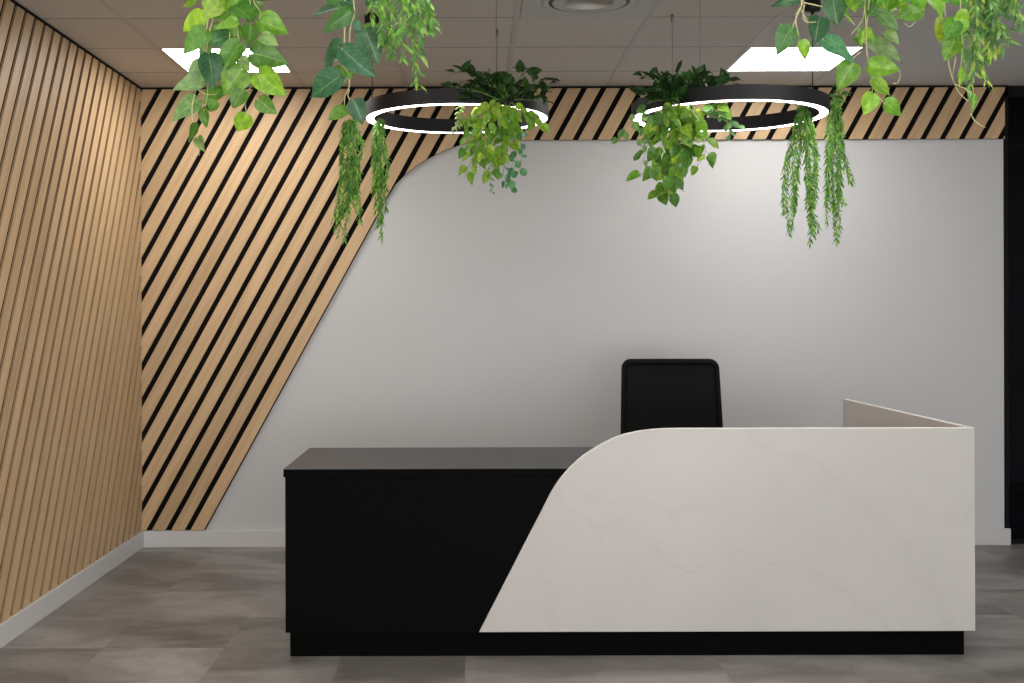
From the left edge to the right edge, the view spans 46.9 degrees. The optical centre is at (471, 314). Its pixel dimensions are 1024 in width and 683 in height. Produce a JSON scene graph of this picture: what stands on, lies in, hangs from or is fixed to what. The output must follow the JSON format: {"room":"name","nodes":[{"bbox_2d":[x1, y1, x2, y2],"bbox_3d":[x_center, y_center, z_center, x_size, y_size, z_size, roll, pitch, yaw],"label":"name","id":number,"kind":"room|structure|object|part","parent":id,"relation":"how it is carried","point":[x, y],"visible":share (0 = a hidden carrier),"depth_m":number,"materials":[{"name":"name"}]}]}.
{"room":"lobby","nodes":[
{"label":"lobby","id":0,"kind":"room"},
{"bbox_2d":[15,0,927,87],"bbox_3d":[-0.032,-1.400,2.025,4.110,0.091,10.250,0,0,0],"label":"ceiling","id":1,"kind":"structure","parent":0,"point":[696,26],"depth_m":5.76,"materials":[{"name":"tile"}]},
{"bbox_2d":[160,48,290,72],"bbox_3d":[-1.294,-1.361,6.283,0.576,0.024,0.590,0,0,0],"label":"recessed light","id":2,"kind":"object","parent":1,"relation":"in","point":[184,60],"visible":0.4,"depth_m":6.20,"materials":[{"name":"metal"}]},
{"bbox_2d":[365,77,493,133],"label":"lamp","id":3,"kind":"object","parent":1,"relation":"hanging from","point":[379,107],"depth_m":5.01,"materials":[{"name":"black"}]},
{"bbox_2d":[331,118,366,244],"bbox_3d":[-0.542,-0.586,5.208,0.167,0.567,0.104,0,0,11],"label":"fern","id":4,"kind":"object","parent":3,"relation":"hanging from","point":[351,174],"visible":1,"depth_m":5.20,"materials":[{"name":"green plant"}]},
{"bbox_2d":[370,118,390,245],"bbox_3d":[-0.407,-0.597,5.301,0.098,0.582,0.117,0,0,0],"label":"fern","id":5,"kind":"object","parent":3,"relation":"hanging from","point":[378,139],"visible":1,"depth_m":5.27,"materials":[{"name":"green plant"}]},
{"bbox_2d":[449,104,464,138],"bbox_3d":[-0.062,-0.804,4.890,0.069,0.155,0.053,0,0,0],"label":"tendrils","id":6,"kind":"object","parent":3,"relation":"hanging from","point":[460,105],"visible":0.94,"depth_m":4.90,"materials":[{"name":"green plant"}]},
{"bbox_2d":[41,0,930,86],"bbox_3d":[0.014,-1.360,2.015,4.003,0.016,10.030,0,0,0],"label":"trim","id":7,"kind":"structure","parent":1,"relation":"attached to","point":[516,17],"depth_m":5.95,"materials":[{"name":"metal"}]},
{"bbox_2d":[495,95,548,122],"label":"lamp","id":8,"kind":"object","parent":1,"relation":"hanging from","point":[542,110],"depth_m":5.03,"materials":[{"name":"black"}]},
{"bbox_2d":[441,59,559,193],"bbox_3d":[0.116,-0.782,4.873,0.504,0.580,0.255,0,0,0],"label":"pothos","id":9,"kind":"object","parent":8,"relation":"hanging from","point":[503,81],"visible":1,"depth_m":4.85,"materials":[{"name":"green plant"}]},
{"bbox_2d":[499,119,527,192],"bbox_3d":[0.169,-0.675,5.011,0.157,0.319,0.083,0,0,26],"label":"eucalyptus","id":10,"kind":"object","parent":8,"relation":"hanging from","point":[523,171],"visible":0.68,"depth_m":5.01,"materials":[{"name":"green plant"}]},
{"bbox_2d":[520,0,655,18],"bbox_3d":[0.504,-1.347,5.084,0.572,0.016,0.588,0,0,0],"label":"ceiling vent","id":11,"kind":"object","parent":1,"relation":"in","point":[531,9],"visible":1,"depth_m":5.20,"materials":[{"name":"white metal"}]},
{"bbox_2d":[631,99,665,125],"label":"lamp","id":12,"kind":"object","parent":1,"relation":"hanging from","point":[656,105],"depth_m":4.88,"materials":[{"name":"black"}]},
{"bbox_2d":[611,104,653,166],"bbox_3d":[0.677,-0.729,4.815,0.116,0.265,0.189,0,0,-44],"label":"eucalyptus","id":13,"kind":"object","parent":12,"relation":"hanging from","point":[641,109],"visible":0.74,"depth_m":4.82,"materials":[{"name":"green plant"}]},
{"bbox_2d":[626,60,755,206],"bbox_3d":[0.873,-0.714,4.660,0.554,0.594,0.246,0,0,0],"label":"pothos","id":14,"kind":"object","parent":12,"relation":"hanging from","point":[677,121],"visible":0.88,"depth_m":4.61,"materials":[{"name":"green plant"}]},
{"bbox_2d":[671,39,829,120],"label":"lamp","id":15,"kind":"object","parent":1,"relation":"hanging from","point":[818,101],"depth_m":4.63,"materials":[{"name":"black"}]},
{"bbox_2d":[829,85,852,102],"bbox_3d":[1.568,-0.940,5.016,0.111,0.088,0.087,0,0,0],"label":"tuft","id":16,"kind":"object","parent":15,"relation":"hanging from","point":[835,96],"visible":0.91,"depth_m":5.01,"materials":[{"name":"green plant"}]},
{"bbox_2d":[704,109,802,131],"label":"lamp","id":17,"kind":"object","parent":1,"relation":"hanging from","point":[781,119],"depth_m":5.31,"materials":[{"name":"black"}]},
{"bbox_2d":[708,108,744,140],"bbox_3d":[1.009,-0.758,4.681,0.142,0.150,0.064,0,0,0],"label":"eucalyptus","id":18,"kind":"object","parent":17,"relation":"hanging from","point":[730,124],"visible":1,"depth_m":4.69,"materials":[{"name":"green plant"}]},
{"bbox_2d":[778,109,822,247],"bbox_3d":[1.391,-0.574,4.982,0.189,0.597,0.108,0,0,0],"label":"fern","id":19,"kind":"object","parent":17,"relation":"hanging from","point":[804,125],"visible":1,"depth_m":4.98,"materials":[{"name":"green plant"}]},
{"bbox_2d":[795,104,811,112],"bbox_3d":[1.405,-0.894,4.997,0.111,0.096,0.080,0,0,0],"label":"tuft","id":20,"kind":"object","parent":17,"relation":"hanging from","point":[801,107],"visible":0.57,"depth_m":5.00,"materials":[{"name":"green plant"}]},
{"bbox_2d":[821,97,855,245],"bbox_3d":[1.557,-0.610,5.020,0.151,0.642,0.110,0,0,0],"label":"fern","id":21,"kind":"object","parent":17,"relation":"hanging from","point":[835,106],"visible":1,"depth_m":5.00,"materials":[{"name":"green plant"}]},
{"bbox_2d":[727,47,863,70],"bbox_3d":[1.703,-1.369,6.283,0.576,0.024,0.590,0,0,0],"label":"recessed light","id":22,"kind":"object","parent":1,"relation":"in","point":[755,58],"visible":0.57,"depth_m":6.32,"materials":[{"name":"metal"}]},
{"bbox_3d":[-0.366,-1.122,2.740,0.827,0.465,0.820,0,0,0],"label":"lamp","id":23,"kind":"object","parent":1,"relation":"hanging from","visible":0},
{"bbox_2d":[172,0,288,151],"bbox_3d":[-0.621,-0.650,3.018,0.298,0.487,0.104,0,0,0],"label":"pothos","id":24,"kind":"object","parent":23,"relation":"hanging from","point":[227,34],"visible":1,"depth_m":3.01,"materials":[{"name":"green plant"}]},
{"bbox_2d":[310,0,388,123],"bbox_3d":[-0.326,-0.699,3.098,0.215,0.404,0.080,0,0,12],"label":"pothos","id":25,"kind":"object","parent":23,"relation":"hanging from","point":[329,80],"visible":0.98,"depth_m":3.09,"materials":[{"name":"green plant"}]},
{"bbox_2d":[366,0,442,93],"bbox_3d":[-0.183,-0.756,3.077,0.216,0.344,0.144,0,0,0],"label":"fern","id":26,"kind":"object","parent":23,"relation":"hanging from","point":[428,9],"visible":1,"depth_m":3.05,"materials":[{"name":"green plant"}]},
{"bbox_3d":[1.080,-1.125,2.740,0.827,0.465,0.820,0,0,0],"label":"lamp","id":27,"kind":"object","parent":1,"relation":"hanging from","visible":0},
{"bbox_2d":[770,0,854,63],"bbox_3d":[0.883,-0.765,3.056,0.210,0.238,0.048,0,0,11],"label":"pothos","id":28,"kind":"object","parent":27,"relation":"hanging from","point":[786,36],"visible":1,"depth_m":3.05,"materials":[{"name":"green plant"}]},
{"bbox_2d":[835,0,911,115],"bbox_3d":[1.041,-0.699,3.057,0.196,0.371,0.077,0,0,-7],"label":"pothos","id":29,"kind":"object","parent":27,"relation":"hanging from","point":[880,65],"visible":1,"depth_m":3.05,"materials":[{"name":"green plant"}]},
{"bbox_2d":[888,0,985,127],"bbox_3d":[1.197,-0.689,3.049,0.257,0.414,0.076,0,0,0],"label":"pothos","id":30,"kind":"object","parent":27,"relation":"hanging from","point":[952,29],"visible":0.99,"depth_m":3.04,"materials":[{"name":"green plant"}]},
{"bbox_2d":[963,0,1023,93],"bbox_3d":[1.368,-0.744,3.086,0.186,0.346,0.152,0,0,0],"label":"fern","id":31,"kind":"object","parent":27,"relation":"hanging from","point":[987,9],"visible":0.94,"depth_m":3.06,"materials":[{"name":"green plant"}]},
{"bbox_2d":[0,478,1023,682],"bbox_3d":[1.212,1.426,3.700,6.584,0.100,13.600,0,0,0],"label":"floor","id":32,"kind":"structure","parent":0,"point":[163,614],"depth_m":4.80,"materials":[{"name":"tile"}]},
{"bbox_2d":[283,399,974,655],"bbox_3d":[0.629,0.917,5.535,2.776,0.921,1.610,0,0,0],"label":"reception desk","id":33,"kind":"object","parent":32,"relation":"on","point":[857,537],"visible":1,"depth_m":4.73,"materials":[{"name":"white stone"}]},
{"bbox_2d":[283,447,593,476],"bbox_3d":[0.613,0.635,5.510,2.747,0.034,1.520,0,0,0],"label":"countertop","id":34,"kind":"structure","parent":33,"relation":"on","point":[417,461],"depth_m":4.96,"materials":[{"name":"laminate"}]},
{"bbox_3d":[0.620,0.965,4.763,2.744,0.626,0.024,0,0,0],"label":"panel","id":35,"kind":"part","parent":33,"relation":"part of","materials":[{"name":"black laminate"}]},
{"bbox_2d":[620,359,722,434],"bbox_3d":[1.038,0.804,5.901,0.602,1.142,0.676,0,0,1],"label":"office chair","id":36,"kind":"object","parent":32,"relation":"on","point":[655,393],"visible":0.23,"depth_m":6.19,"materials":[{"name":"leather"}]},
{"bbox_2d":[206,139,1003,529],"bbox_3d":[0.592,-0.040,7.090,5.152,2.835,0.120,0,0,0],"label":"wall","id":37,"kind":"structure","parent":0,"point":[480,317],"depth_m":7.03,"materials":[{"name":"paint"}]},
{"bbox_2d":[10,0,1008,89],"bbox_3d":[0.599,-1.349,2.015,5.172,0.010,10.030,0,0,0],"label":"trim","id":38,"kind":"structure","parent":37,"relation":"attached to","point":[13,1],"depth_m":7.00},
{"bbox_2d":[139,87,1004,530],"bbox_3d":[0.592,-0.033,7.019,5.152,2.620,0.022,0,0,0],"label":"wall panel","id":39,"kind":"object","parent":37,"relation":"attached to","point":[242,261],"visible":0.68,"depth_m":7.01,"materials":[{"name":"brown wood"}]},
{"bbox_2d":[144,528,1010,546],"bbox_3d":[0.625,1.328,7.019,5.152,0.098,0.022,0,0,0],"label":"baseboard","id":40,"kind":"structure","parent":37,"relation":"attached to","point":[983,536],"depth_m":7.01,"materials":[{"name":"paint"}]},
{"bbox_2d":[1003,86,1023,543],"bbox_3d":[3.784,0.003,7.083,1.232,2.733,0.114,0,0,0],"label":"door frame","id":41,"kind":"structure","parent":37,"relation":"in","point":[1011,91],"depth_m":7.03,"materials":[{"name":"black metal"}]},
{"bbox_2d":[1008,147,1023,481],"bbox_3d":[4.034,-0.049,8.815,2.732,2.835,3.370,0,0,0],"label":"wall","id":42,"kind":"structure","parent":0,"point":[1016,156],"depth_m":9.75,"materials":[{"name":"paint"}]},
{"bbox_2d":[813,0,1023,85],"bbox_3d":[3.206,-1.413,2.065,2.382,0.102,10.130,0,0,0],"label":"ceiling","id":43,"kind":"structure","parent":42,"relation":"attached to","point":[919,50],"depth_m":6.32,"materials":[{"name":"paint"}]},
{"bbox_2d":[1008,98,1023,150],"bbox_3d":[3.630,-1.415,8.825,1.932,0.100,3.350,0,0,0],"label":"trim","id":44,"kind":"structure","parent":42,"relation":"attached to","point":[1015,105],"depth_m":8.44,"materials":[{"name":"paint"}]},
{"bbox_3d":[-2.034,-0.033,2.025,0.100,2.835,10.250,0,0,0],"label":"wall","id":45,"kind":"structure","parent":0,"visible":0},
{"bbox_2d":[0,0,141,622],"bbox_3d":[-1.973,-0.027,2.064,0.022,2.620,9.928,0,0,0],"label":"wall panel","id":46,"kind":"object","parent":45,"relation":"attached to","point":[71,281],"visible":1,"depth_m":5.69,"materials":[{"name":"brown wood"}]},
{"bbox_2d":[0,531,143,648],"bbox_3d":[-1.965,1.335,2.064,0.030,0.098,9.929,0,0,0],"label":"baseboard","id":47,"kind":"structure","parent":45,"relation":"attached to","point":[14,626],"depth_m":5.66,"materials":[{"name":"paint"}]}
]}

